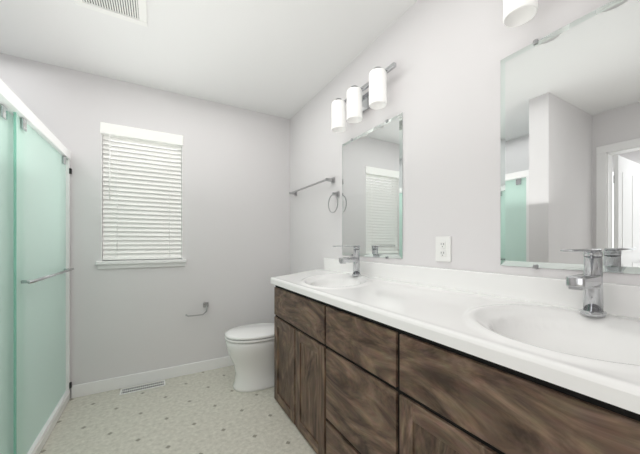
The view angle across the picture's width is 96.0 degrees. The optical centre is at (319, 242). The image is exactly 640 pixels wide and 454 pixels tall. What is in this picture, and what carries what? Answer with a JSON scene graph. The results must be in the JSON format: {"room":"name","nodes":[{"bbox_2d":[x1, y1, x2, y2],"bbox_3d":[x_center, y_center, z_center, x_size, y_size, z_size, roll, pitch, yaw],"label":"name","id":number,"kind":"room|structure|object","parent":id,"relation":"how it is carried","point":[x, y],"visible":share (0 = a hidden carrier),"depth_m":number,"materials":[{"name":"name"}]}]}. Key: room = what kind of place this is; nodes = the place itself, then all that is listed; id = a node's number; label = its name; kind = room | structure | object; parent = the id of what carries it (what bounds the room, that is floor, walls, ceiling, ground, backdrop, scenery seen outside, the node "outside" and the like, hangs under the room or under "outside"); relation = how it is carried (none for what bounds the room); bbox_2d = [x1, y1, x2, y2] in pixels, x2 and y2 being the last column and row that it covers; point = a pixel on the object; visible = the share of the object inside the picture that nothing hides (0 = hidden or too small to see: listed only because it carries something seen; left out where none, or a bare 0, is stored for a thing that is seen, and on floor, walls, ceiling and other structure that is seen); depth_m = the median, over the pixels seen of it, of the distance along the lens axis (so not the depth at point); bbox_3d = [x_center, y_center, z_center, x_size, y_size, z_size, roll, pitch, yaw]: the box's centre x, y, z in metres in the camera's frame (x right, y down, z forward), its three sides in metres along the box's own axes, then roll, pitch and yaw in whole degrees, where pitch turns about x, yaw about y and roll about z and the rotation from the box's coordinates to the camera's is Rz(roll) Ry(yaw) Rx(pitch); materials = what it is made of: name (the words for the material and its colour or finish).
{"room":"bathroom","nodes":[
{"label":"bathroom","id":0,"kind":"room"},
{"bbox_2d":[0,53,59,140],"bbox_3d":[-2.358,-0.070,1.941,0.947,2.460,0.120,0,0,-30],"label":"wall","id":1,"kind":"structure","parent":0,"point":[37,84],"depth_m":2.06,"materials":[{"name":"white paint"}]},
{"bbox_2d":[60,67,289,397],"bbox_3d":[-1.094,-0.070,2.656,1.958,2.460,0.120,0,0,-29],"label":"wall","id":2,"kind":"structure","parent":0,"point":[236,161],"depth_m":2.54,"materials":[{"name":"white paint"}]},
{"bbox_2d":[101,134,181,260],"bbox_3d":[-1.483,-0.401,2.433,0.573,1.081,0.114,0,0,-29],"label":"window","id":3,"kind":"structure","parent":2,"relation":"in","point":[102,139],"depth_m":2.27,"materials":[{"name":"white"}]},
{"bbox_2d":[100,122,182,259],"bbox_3d":[-1.463,-0.401,2.399,0.583,1.074,0.084,0,0,-30],"label":"window blind","id":4,"kind":"object","parent":3,"relation":"attached to","point":[142,208],"depth_m":2.39,"materials":[{"name":"white plastic"}]},
{"bbox_2d":[96,259,186,268],"bbox_3d":[-1.464,0.171,2.401,0.633,0.062,0.109,0,0,-30],"label":"window sill","id":5,"kind":"structure","parent":2,"relation":"attached to","point":[109,264],"depth_m":2.34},
{"bbox_2d":[71,356,233,397],"bbox_3d":[-1.084,1.113,2.583,1.769,0.095,0.013,0,0,-29],"label":"baseboard","id":6,"kind":"structure","parent":2,"relation":"attached to","point":[95,387],"depth_m":2.38,"materials":[{"name":"white wood"}]},
{"bbox_2d":[185,302,207,316],"bbox_3d":[-1.090,0.589,2.555,0.195,0.102,0.056,0,0,-29],"label":"paper holder","id":7,"kind":"object","parent":2,"relation":"attached to","point":[205,304],"visible":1,"depth_m":2.56,"materials":[{"name":"silver metal"}]},
{"bbox_2d":[40,365,315,453],"bbox_3d":[-0.568,1.210,0.765,2.905,0.100,3.930,0,0,-29],"label":"floor","id":8,"kind":"structure","parent":0,"point":[201,412],"depth_m":1.86,"materials":[{"name":"tile"}]},
{"bbox_2d":[0,79,73,453],"bbox_3d":[-1.871,0.242,1.314,0.910,1.835,1.424,0,0,-29],"label":"shower enclosure","id":9,"kind":"object","parent":8,"relation":"on","point":[35,170],"visible":1,"depth_m":1.52,"materials":[{"name":"green glass"}]},
{"bbox_2d":[119,380,164,394],"bbox_3d":[-1.416,1.156,2.310,0.310,0.006,0.105,0,0,-29],"label":"floor vent","id":10,"kind":"object","parent":8,"relation":"in","point":[156,384],"visible":1,"depth_m":2.30,"materials":[{"name":"white metal"}]},
{"bbox_2d":[225,323,273,391],"bbox_3d":[-0.421,0.760,2.444,0.744,0.800,0.470,0,0,-29],"label":"toilet","id":11,"kind":"object","parent":8,"relation":"on","point":[250,347],"visible":0.4,"depth_m":2.25,"materials":[{"name":"white ceramic"}]},
{"bbox_2d":[271,246,639,453],"bbox_3d":[0.342,0.589,1.373,0.477,1.143,2.037,0,0,-29],"label":"vanity","id":12,"kind":"object","parent":8,"relation":"on","point":[370,357],"visible":1,"depth_m":0.94,"materials":[{"name":"brown wood"}]},
{"bbox_2d":[333,246,360,275],"bbox_3d":[0.174,0.116,1.839,0.204,0.197,0.058,0,0,-29],"label":"faucet","id":13,"kind":"object","parent":12,"relation":"on","point":[355,259],"depth_m":1.85,"materials":[{"name":"silver metal"}]},
{"bbox_2d":[560,249,606,316],"bbox_3d":[0.750,0.116,0.822,0.204,0.197,0.058,0,0,-29],"label":"faucet","id":14,"kind":"object","parent":12,"relation":"on","point":[590,282],"depth_m":0.84,"materials":[{"name":"silver metal"}]},
{"bbox_2d":[0,0,416,118],"bbox_3d":[-0.568,-1.350,0.765,2.905,0.100,3.930,0,0,-29],"label":"ceiling","id":15,"kind":"structure","parent":0,"point":[271,57],"depth_m":1.87,"materials":[{"name":"white paint"}]},
{"bbox_2d":[74,0,146,26],"bbox_3d":[-1.094,-1.293,1.492,0.335,0.012,0.335,0,0,-29],"label":"ceiling vent","id":16,"kind":"object","parent":15,"relation":"in","point":[134,11],"visible":1,"depth_m":1.58,"materials":[{"name":"white"}]},
{"bbox_2d":[290,0,639,285],"bbox_3d":[0.674,-0.070,1.398,0.120,2.460,3.810,0,0,-29],"label":"wall","id":17,"kind":"structure","parent":0,"point":[445,81],"depth_m":1.45,"materials":[{"name":"white paint"}]},
{"bbox_2d":[289,177,334,195],"bbox_3d":[-0.098,-0.495,2.564,0.073,0.044,0.750,0,0,-29],"label":"towel rail","id":18,"kind":"object","parent":17,"relation":"attached to","point":[332,180],"visible":1,"depth_m":2.41,"materials":[{"name":"silver metal"}]},
{"bbox_2d":[328,191,338,212],"bbox_3d":[0.117,-0.313,2.209,0.050,0.168,0.144,0,0,-29],"label":"towel ring","id":19,"kind":"object","parent":17,"relation":"attached to","point":[336,194],"visible":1,"depth_m":2.20,"materials":[{"name":"silver metal"}]},
{"bbox_2d":[332,62,395,131],"bbox_3d":[0.256,-0.901,1.857,0.154,0.212,0.600,0,0,-29],"label":"sconce","id":20,"kind":"object","parent":17,"relation":"attached to","point":[357,103],"visible":1,"depth_m":1.82,"materials":[{"name":"white glass"}]},
{"bbox_2d":[342,113,402,258],"bbox_3d":[0.315,-0.325,1.898,0.009,0.840,0.610,0,0,-29],"label":"mirror","id":21,"kind":"object","parent":17,"relation":"attached to","point":[372,161],"visible":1,"depth_m":1.84,"materials":[{"name":"clear glass"}]},
{"bbox_2d":[436,236,450,261],"bbox_3d":[0.598,0.030,1.400,0.009,0.123,0.085,0,0,-29],"label":"outlet","id":22,"kind":"object","parent":17,"relation":"attached to","point":[443,244],"visible":1,"depth_m":1.39,"materials":[{"name":"white plastic"}]},
{"bbox_2d":[503,0,537,26],"bbox_3d":[0.827,-0.901,0.847,0.154,0.212,0.600,0,0,-29],"label":"sconce","id":23,"kind":"object","parent":17,"relation":"attached to","point":[515,12],"visible":1,"depth_m":1.03,"materials":[{"name":"white glass"}]},
{"bbox_2d":[501,0,639,273],"bbox_3d":[0.880,-0.325,0.900,0.009,0.840,0.610,0,0,-29],"label":"mirror","id":24,"kind":"object","parent":17,"relation":"attached to","point":[570,98],"visible":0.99,"depth_m":0.95,"materials":[{"name":"clear glass"}]}
]}

